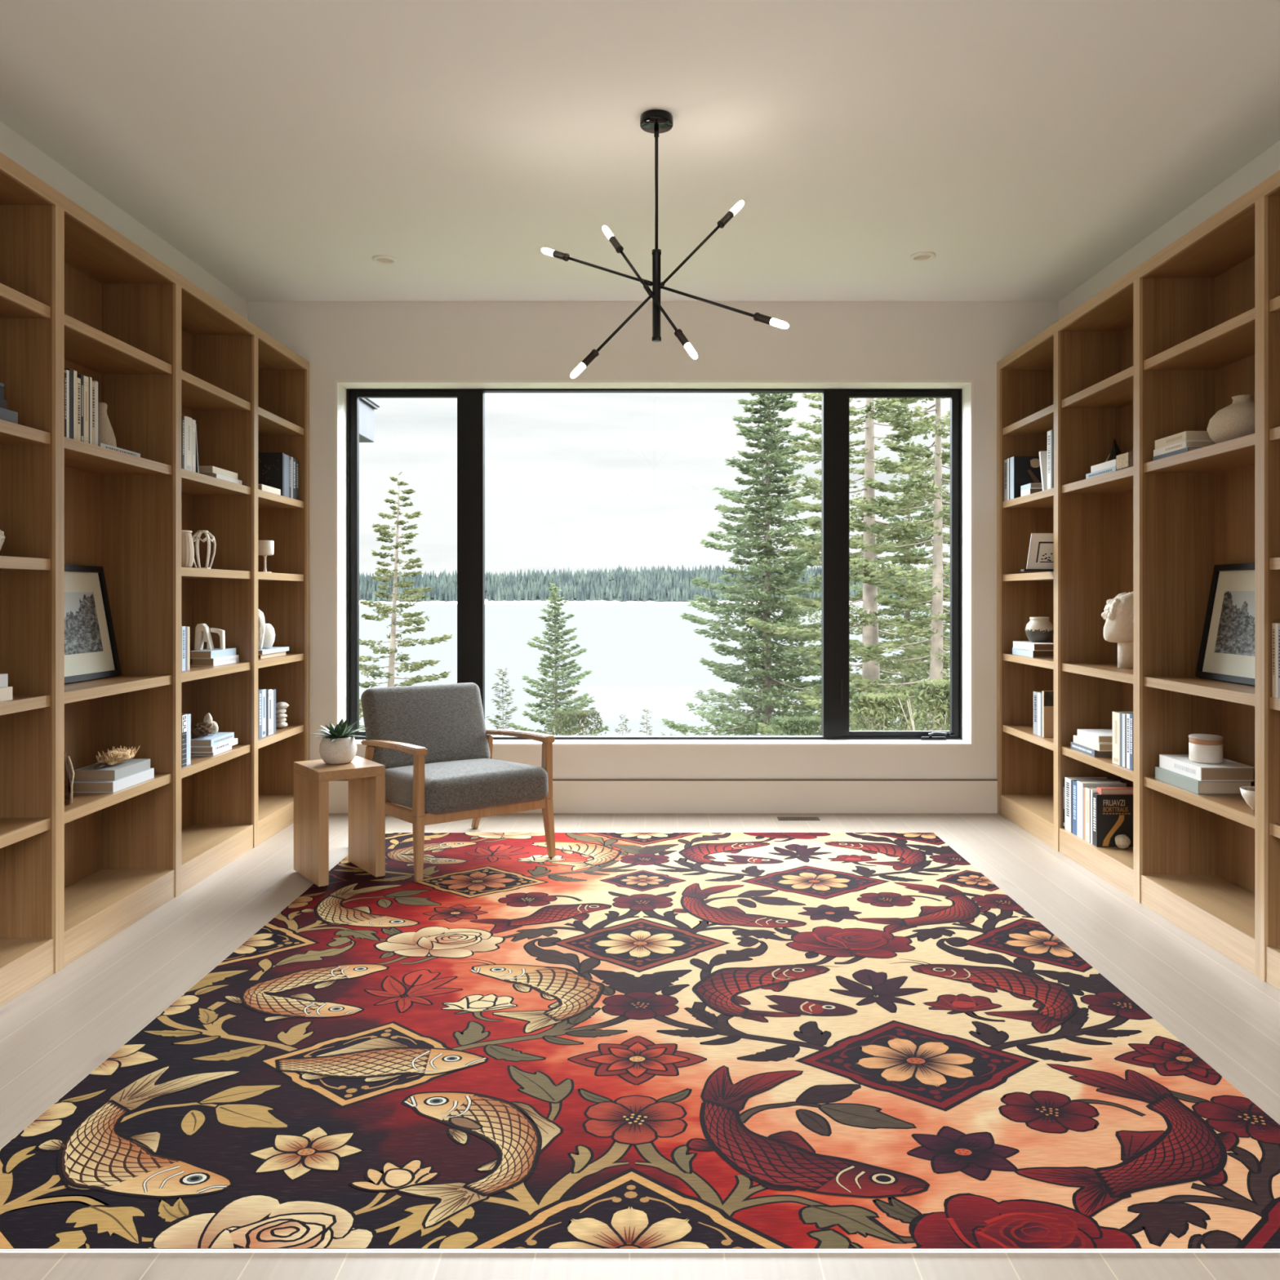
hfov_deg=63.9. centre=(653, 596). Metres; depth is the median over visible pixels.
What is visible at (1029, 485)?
book
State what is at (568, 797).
baseboard
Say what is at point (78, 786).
book
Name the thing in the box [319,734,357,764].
pot
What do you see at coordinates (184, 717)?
book
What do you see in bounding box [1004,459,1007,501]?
book
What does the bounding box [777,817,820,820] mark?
floor vent
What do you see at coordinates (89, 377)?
book
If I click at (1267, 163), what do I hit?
wall
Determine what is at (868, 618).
pine tree
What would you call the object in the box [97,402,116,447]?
vase
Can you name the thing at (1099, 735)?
book
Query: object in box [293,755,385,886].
side table
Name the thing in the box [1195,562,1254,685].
framed photograph
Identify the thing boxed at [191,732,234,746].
book
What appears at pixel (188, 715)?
book
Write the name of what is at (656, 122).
chandelier
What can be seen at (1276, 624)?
book
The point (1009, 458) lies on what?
book
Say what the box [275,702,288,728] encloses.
stone stack
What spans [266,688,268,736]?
book
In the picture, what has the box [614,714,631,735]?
sapling
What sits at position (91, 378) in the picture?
book
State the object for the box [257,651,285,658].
book
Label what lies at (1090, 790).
book
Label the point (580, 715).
shrub
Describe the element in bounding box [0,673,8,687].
book
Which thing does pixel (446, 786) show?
seat cushion
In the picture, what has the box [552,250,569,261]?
socket
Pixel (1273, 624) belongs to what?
book
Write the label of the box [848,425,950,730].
pine tree
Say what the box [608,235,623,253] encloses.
socket
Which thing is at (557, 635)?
young spruce
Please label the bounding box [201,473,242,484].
book
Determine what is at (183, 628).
book
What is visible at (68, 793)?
bark slab
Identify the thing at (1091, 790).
book
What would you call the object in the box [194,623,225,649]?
abstract sculpture
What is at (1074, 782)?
book
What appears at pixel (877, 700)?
shrub
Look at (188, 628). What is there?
book
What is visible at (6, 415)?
book
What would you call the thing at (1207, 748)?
lidded jar
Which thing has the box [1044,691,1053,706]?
photo
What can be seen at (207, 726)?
cluster
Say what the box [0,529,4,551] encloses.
rough stone
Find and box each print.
[64,591,103,654]
[1213,591,1254,656]
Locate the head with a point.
(1117, 613)
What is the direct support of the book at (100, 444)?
on the bookcase at (77, 294)
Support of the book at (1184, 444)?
on the book at (1187, 449)
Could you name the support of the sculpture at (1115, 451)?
on the book at (1109, 464)
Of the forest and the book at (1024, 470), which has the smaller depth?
the book at (1024, 470)
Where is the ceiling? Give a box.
[0,0,1279,301]
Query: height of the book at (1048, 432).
0.298 m
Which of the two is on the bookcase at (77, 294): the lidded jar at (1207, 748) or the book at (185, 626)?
the book at (185, 626)
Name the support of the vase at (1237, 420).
on the bookcase at (1168, 345)
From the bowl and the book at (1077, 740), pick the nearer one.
the bowl
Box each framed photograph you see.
[64,564,121,683]
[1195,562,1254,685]
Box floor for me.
[0,813,1279,1279]
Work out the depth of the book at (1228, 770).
3.78 m
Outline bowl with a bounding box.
[1240,786,1254,810]
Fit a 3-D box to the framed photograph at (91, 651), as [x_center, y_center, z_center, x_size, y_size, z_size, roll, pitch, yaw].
[-2.191,0.101,3.820,0.097,0.441,0.640,0,0,0]
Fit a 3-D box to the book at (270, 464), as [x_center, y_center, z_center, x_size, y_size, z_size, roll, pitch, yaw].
[-2.085,-0.652,5.511,0.200,0.236,0.022,0,0,0]
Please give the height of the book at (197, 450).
0.222 m
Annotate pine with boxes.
[359,471,452,730]
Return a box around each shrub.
[546,709,606,735]
[762,715,821,735]
[848,691,919,730]
[897,677,950,730]
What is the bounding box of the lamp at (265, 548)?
[257,540,274,572]
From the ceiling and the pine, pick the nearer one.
the ceiling
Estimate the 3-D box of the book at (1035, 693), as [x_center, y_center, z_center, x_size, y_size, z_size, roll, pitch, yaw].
[2.080,0.611,5.374,0.160,0.222,0.062,0,0,0]
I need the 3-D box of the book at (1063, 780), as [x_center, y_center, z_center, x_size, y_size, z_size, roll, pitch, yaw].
[2.072,0.998,4.931,0.200,0.234,0.020,0,0,0]
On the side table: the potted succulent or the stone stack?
the potted succulent
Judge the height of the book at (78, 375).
0.244 m
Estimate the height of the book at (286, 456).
0.232 m
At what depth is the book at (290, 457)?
5.61 m
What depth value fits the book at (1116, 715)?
4.41 m
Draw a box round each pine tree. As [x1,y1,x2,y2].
[745,392,950,735]
[755,398,924,731]
[800,398,950,730]
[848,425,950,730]
[896,410,950,717]
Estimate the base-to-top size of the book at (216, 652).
0.034 m
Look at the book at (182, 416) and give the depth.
4.36 m
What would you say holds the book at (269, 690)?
on the bookcase at (77, 294)
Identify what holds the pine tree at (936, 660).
on the hillside
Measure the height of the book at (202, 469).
0.030 m
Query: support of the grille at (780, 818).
attached to the floor vent at (779, 818)
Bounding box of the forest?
[359,564,950,602]
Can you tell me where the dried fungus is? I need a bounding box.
[93,745,140,769]
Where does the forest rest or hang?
on the shore
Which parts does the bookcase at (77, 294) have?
shelf, shelf, shelf, shelf, shelf, shelf, shelf, shelf, shelf, panel, panel, shelf, shelf, shelf, shelf, shelf, shelf, shelf, shelf, shelf, shelf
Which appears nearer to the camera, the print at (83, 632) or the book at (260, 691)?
the print at (83, 632)
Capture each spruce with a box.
[507,582,608,735]
[661,392,888,735]
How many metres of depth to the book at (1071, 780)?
4.84 m
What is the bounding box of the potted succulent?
[314,718,365,764]
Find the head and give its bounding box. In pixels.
[1101,591,1133,668]
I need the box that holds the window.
[346,388,961,740]
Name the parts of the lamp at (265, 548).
stem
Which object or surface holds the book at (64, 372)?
on the bookcase at (77, 294)
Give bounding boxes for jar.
[1025,617,1053,642]
[1188,733,1223,764]
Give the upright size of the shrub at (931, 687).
3.948 m
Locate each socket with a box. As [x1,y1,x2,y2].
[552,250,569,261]
[581,349,599,367]
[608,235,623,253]
[674,328,689,346]
[716,210,733,228]
[753,312,773,324]
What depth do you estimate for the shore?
1289.26 m
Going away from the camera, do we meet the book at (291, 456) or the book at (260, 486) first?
the book at (260, 486)
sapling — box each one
[486,667,517,735]
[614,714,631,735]
[639,707,653,735]
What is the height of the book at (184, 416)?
0.234 m
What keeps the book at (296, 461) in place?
on the bookcase at (77, 294)
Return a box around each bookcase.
[0,151,309,1007]
[996,169,1279,990]
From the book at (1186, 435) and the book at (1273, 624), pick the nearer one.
the book at (1273, 624)
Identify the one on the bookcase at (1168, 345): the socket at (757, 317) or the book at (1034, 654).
the book at (1034, 654)
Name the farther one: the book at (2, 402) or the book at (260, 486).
the book at (260, 486)
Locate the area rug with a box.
[0,832,1279,1253]
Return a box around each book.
[0,398,6,408]
[0,407,17,423]
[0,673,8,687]
[0,686,12,702]
[64,368,73,439]
[64,369,69,437]
[64,372,66,436]
[70,768,154,792]
[73,370,76,439]
[73,759,150,780]
[76,373,84,441]
[76,377,80,440]
[84,375,88,443]
[88,377,89,443]
[89,377,92,444]
[92,381,97,445]
[92,382,94,444]
[97,442,140,457]
[181,415,184,469]
[181,626,185,671]
[181,713,191,765]
[181,714,186,767]
[184,416,186,469]
[185,626,186,671]
[186,416,191,471]
[186,626,190,670]
[190,648,235,658]
[191,419,195,471]
[191,654,239,666]
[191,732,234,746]
[191,737,237,752]
[191,746,231,755]
[195,423,199,473]
[199,466,237,479]
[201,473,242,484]
[257,452,284,496]
[257,484,280,495]
[257,646,288,654]
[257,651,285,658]
[257,688,266,737]
[257,689,262,738]
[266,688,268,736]
[268,688,271,734]
[271,688,275,733]
[284,453,288,497]
[288,456,291,497]
[290,456,293,498]
[293,457,295,499]
[295,460,298,500]
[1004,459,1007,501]
[1007,457,1008,500]
[1008,457,1009,499]
[1009,456,1041,499]
[1012,647,1053,657]
[1013,640,1053,650]
[1020,483,1042,490]
[1020,488,1042,496]
[1033,691,1042,734]
[1037,692,1042,736]
[1039,451,1047,490]
[1040,693,1042,736]
[1042,690,1053,737]
[1047,430,1050,488]
[1050,429,1053,488]
[1062,779,1064,828]
[1064,777,1113,831]
[1071,742,1112,756]
[1071,780,1072,832]
[1072,780,1076,835]
[1073,735,1112,751]
[1076,780,1126,839]
[1077,728,1112,742]
[1083,786,1084,839]
[1084,786,1097,842]
[1085,466,1116,479]
[1089,790,1090,843]
[1090,458,1115,472]
[1090,789,1097,844]
[1092,792,1133,846]
[1097,786,1133,794]
[1112,711,1133,765]
[1120,712,1133,766]
[1122,713,1126,768]
[1126,713,1129,768]
[1129,713,1133,770]
[1152,447,1201,461]
[1153,440,1215,456]
[1155,431,1212,449]
[1155,766,1253,794]
[1159,754,1254,781]
[1272,622,1275,697]
[1275,622,1279,697]
[1278,623,1279,697]
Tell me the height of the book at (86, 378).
0.244 m
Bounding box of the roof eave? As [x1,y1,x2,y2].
[359,398,380,442]
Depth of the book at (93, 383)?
3.68 m
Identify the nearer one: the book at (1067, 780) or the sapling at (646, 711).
the book at (1067, 780)
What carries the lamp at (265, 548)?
on the bookcase at (77, 294)
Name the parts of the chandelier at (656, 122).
bulb, bulb, bulb, arm, stem, arm, arm, bulb, bulb, bulb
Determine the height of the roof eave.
0.530 m
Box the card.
[1020,533,1053,571]
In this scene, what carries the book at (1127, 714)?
on the bookcase at (1168, 345)
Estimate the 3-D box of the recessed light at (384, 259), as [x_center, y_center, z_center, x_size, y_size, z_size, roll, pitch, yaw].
[-1.332,-1.668,5.093,0.120,0.012,0.120,0,0,0]
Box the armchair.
[360,682,555,880]
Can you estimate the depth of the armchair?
4.81 m
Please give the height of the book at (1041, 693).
0.221 m
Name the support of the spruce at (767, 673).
on the hillside
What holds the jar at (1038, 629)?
on the book at (1026, 645)
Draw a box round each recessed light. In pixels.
[372,254,396,264]
[910,251,935,261]
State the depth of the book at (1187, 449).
3.91 m
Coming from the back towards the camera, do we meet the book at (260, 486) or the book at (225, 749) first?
the book at (260, 486)
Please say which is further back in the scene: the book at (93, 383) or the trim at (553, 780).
the trim at (553, 780)
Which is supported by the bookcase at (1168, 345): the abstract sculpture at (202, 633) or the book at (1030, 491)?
the book at (1030, 491)
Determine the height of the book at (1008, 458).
0.232 m
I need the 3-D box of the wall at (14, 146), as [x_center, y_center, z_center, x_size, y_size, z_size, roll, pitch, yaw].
[-2.400,-0.222,2.115,0.200,2.904,7.430,0,0,0]
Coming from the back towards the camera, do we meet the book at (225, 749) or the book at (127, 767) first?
the book at (225, 749)
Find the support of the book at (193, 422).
on the bookcase at (77, 294)
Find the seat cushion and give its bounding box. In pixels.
[384,758,548,814]
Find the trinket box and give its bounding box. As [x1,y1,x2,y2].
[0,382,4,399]
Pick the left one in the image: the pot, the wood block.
the pot
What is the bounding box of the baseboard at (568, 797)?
[328,781,997,813]
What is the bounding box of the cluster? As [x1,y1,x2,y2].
[191,712,218,736]
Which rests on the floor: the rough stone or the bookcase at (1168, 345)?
the bookcase at (1168, 345)
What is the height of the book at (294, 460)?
0.228 m
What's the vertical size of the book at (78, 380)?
0.228 m
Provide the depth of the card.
5.08 m
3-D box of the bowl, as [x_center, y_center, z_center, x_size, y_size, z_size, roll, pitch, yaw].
[2.045,0.685,3.472,0.108,0.074,0.108,0,0,0]
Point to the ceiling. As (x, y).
(282, 148)
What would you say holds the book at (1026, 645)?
on the book at (1034, 654)
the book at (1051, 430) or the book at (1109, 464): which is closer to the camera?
the book at (1109, 464)
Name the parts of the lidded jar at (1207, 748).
lid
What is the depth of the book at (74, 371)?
3.56 m
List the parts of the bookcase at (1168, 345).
shelf, shelf, shelf, shelf, shelf, shelf, shelf, shelf, shelf, panel, panel, shelf, shelf, shelf, shelf, shelf, shelf, shelf, shelf, shelf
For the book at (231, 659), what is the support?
on the bookcase at (77, 294)
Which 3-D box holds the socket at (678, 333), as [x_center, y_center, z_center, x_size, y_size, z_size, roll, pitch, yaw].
[0.098,-0.879,3.500,0.059,0.066,0.028,0,0,36]
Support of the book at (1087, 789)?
on the bookcase at (1168, 345)
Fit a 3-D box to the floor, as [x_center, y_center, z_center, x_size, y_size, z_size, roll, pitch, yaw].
[0.000,1.305,2.165,5.000,0.150,7.930,0,0,0]
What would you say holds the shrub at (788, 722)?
on the hillside
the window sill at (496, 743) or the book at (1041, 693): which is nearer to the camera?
the book at (1041, 693)
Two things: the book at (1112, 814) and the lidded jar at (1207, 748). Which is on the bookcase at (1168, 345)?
the book at (1112, 814)
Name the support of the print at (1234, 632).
attached to the framed photograph at (1227, 648)
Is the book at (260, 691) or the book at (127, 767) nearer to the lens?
the book at (127, 767)
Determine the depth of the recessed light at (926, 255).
5.03 m
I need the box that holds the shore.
[359,599,950,604]
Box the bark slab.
[64,752,74,804]
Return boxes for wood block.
[1115,450,1133,470]
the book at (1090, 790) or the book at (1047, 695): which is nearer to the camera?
the book at (1090, 790)
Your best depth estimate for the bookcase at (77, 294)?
4.20 m
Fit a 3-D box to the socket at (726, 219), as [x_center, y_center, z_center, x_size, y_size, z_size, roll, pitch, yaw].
[0.257,-1.339,3.650,0.062,0.064,0.028,0,0,-13]
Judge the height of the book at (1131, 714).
0.232 m
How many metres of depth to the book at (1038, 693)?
5.33 m
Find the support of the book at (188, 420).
on the bookcase at (77, 294)
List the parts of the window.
sash, lock lever, sash, crank handle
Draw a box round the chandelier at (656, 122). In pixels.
[541,109,788,378]
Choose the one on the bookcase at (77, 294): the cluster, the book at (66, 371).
the book at (66, 371)
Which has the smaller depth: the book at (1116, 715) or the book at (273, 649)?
the book at (1116, 715)
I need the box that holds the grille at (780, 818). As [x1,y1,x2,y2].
[778,817,817,819]
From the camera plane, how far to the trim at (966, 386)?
5.88 m
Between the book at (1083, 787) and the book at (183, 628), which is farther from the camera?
the book at (1083, 787)
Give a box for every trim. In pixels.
[333,778,997,781]
[334,379,973,746]
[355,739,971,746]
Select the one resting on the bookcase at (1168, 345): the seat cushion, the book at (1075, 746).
the book at (1075, 746)
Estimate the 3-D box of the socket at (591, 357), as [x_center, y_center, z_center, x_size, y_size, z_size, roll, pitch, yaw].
[-0.218,-0.821,3.540,0.062,0.064,0.028,0,0,-13]
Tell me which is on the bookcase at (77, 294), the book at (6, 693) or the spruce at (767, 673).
the book at (6, 693)
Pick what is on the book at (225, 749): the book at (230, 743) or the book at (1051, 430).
the book at (230, 743)
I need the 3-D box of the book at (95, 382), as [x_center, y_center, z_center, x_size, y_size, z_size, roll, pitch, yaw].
[-2.090,-0.654,3.699,0.170,0.240,0.020,0,0,0]
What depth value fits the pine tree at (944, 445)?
24.23 m
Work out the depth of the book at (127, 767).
3.84 m
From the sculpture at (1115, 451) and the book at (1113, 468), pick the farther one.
the sculpture at (1115, 451)
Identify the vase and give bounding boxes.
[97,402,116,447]
[181,529,194,567]
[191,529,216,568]
[257,608,265,649]
[262,623,275,648]
[1206,394,1254,444]
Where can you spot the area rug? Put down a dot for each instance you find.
(611, 1042)
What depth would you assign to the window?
6.00 m
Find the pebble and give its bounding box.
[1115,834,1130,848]
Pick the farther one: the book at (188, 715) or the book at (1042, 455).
the book at (1042, 455)
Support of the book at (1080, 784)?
on the bookcase at (1168, 345)
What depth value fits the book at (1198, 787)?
3.75 m
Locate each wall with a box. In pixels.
[0,120,248,319]
[248,301,1058,778]
[1058,140,1279,319]
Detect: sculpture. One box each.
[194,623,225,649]
[1105,439,1121,462]
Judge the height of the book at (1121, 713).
0.225 m
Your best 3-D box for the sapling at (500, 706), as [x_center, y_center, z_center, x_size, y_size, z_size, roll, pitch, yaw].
[-2.540,3.927,18.011,1.059,5.347,1.047,0,0,-7]
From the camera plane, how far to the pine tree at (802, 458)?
25.85 m
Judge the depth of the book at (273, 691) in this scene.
5.41 m
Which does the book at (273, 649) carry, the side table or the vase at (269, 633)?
the vase at (269, 633)
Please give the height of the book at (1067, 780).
0.248 m
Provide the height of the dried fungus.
0.060 m
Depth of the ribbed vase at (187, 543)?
4.46 m
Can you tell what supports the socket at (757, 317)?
attached to the chandelier at (656, 122)
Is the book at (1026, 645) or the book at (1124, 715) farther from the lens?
the book at (1026, 645)
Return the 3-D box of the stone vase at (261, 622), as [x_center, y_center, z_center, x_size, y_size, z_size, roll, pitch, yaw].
[-2.050,0.174,5.336,0.063,0.222,0.069,0,0,0]
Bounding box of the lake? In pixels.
[359,604,950,735]
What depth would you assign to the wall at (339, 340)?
5.83 m
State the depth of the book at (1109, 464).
4.54 m
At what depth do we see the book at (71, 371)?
3.54 m
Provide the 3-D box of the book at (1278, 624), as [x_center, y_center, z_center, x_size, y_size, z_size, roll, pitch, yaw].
[2.052,0.204,3.232,0.160,0.234,0.019,0,0,0]
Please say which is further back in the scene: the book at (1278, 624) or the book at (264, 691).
the book at (264, 691)

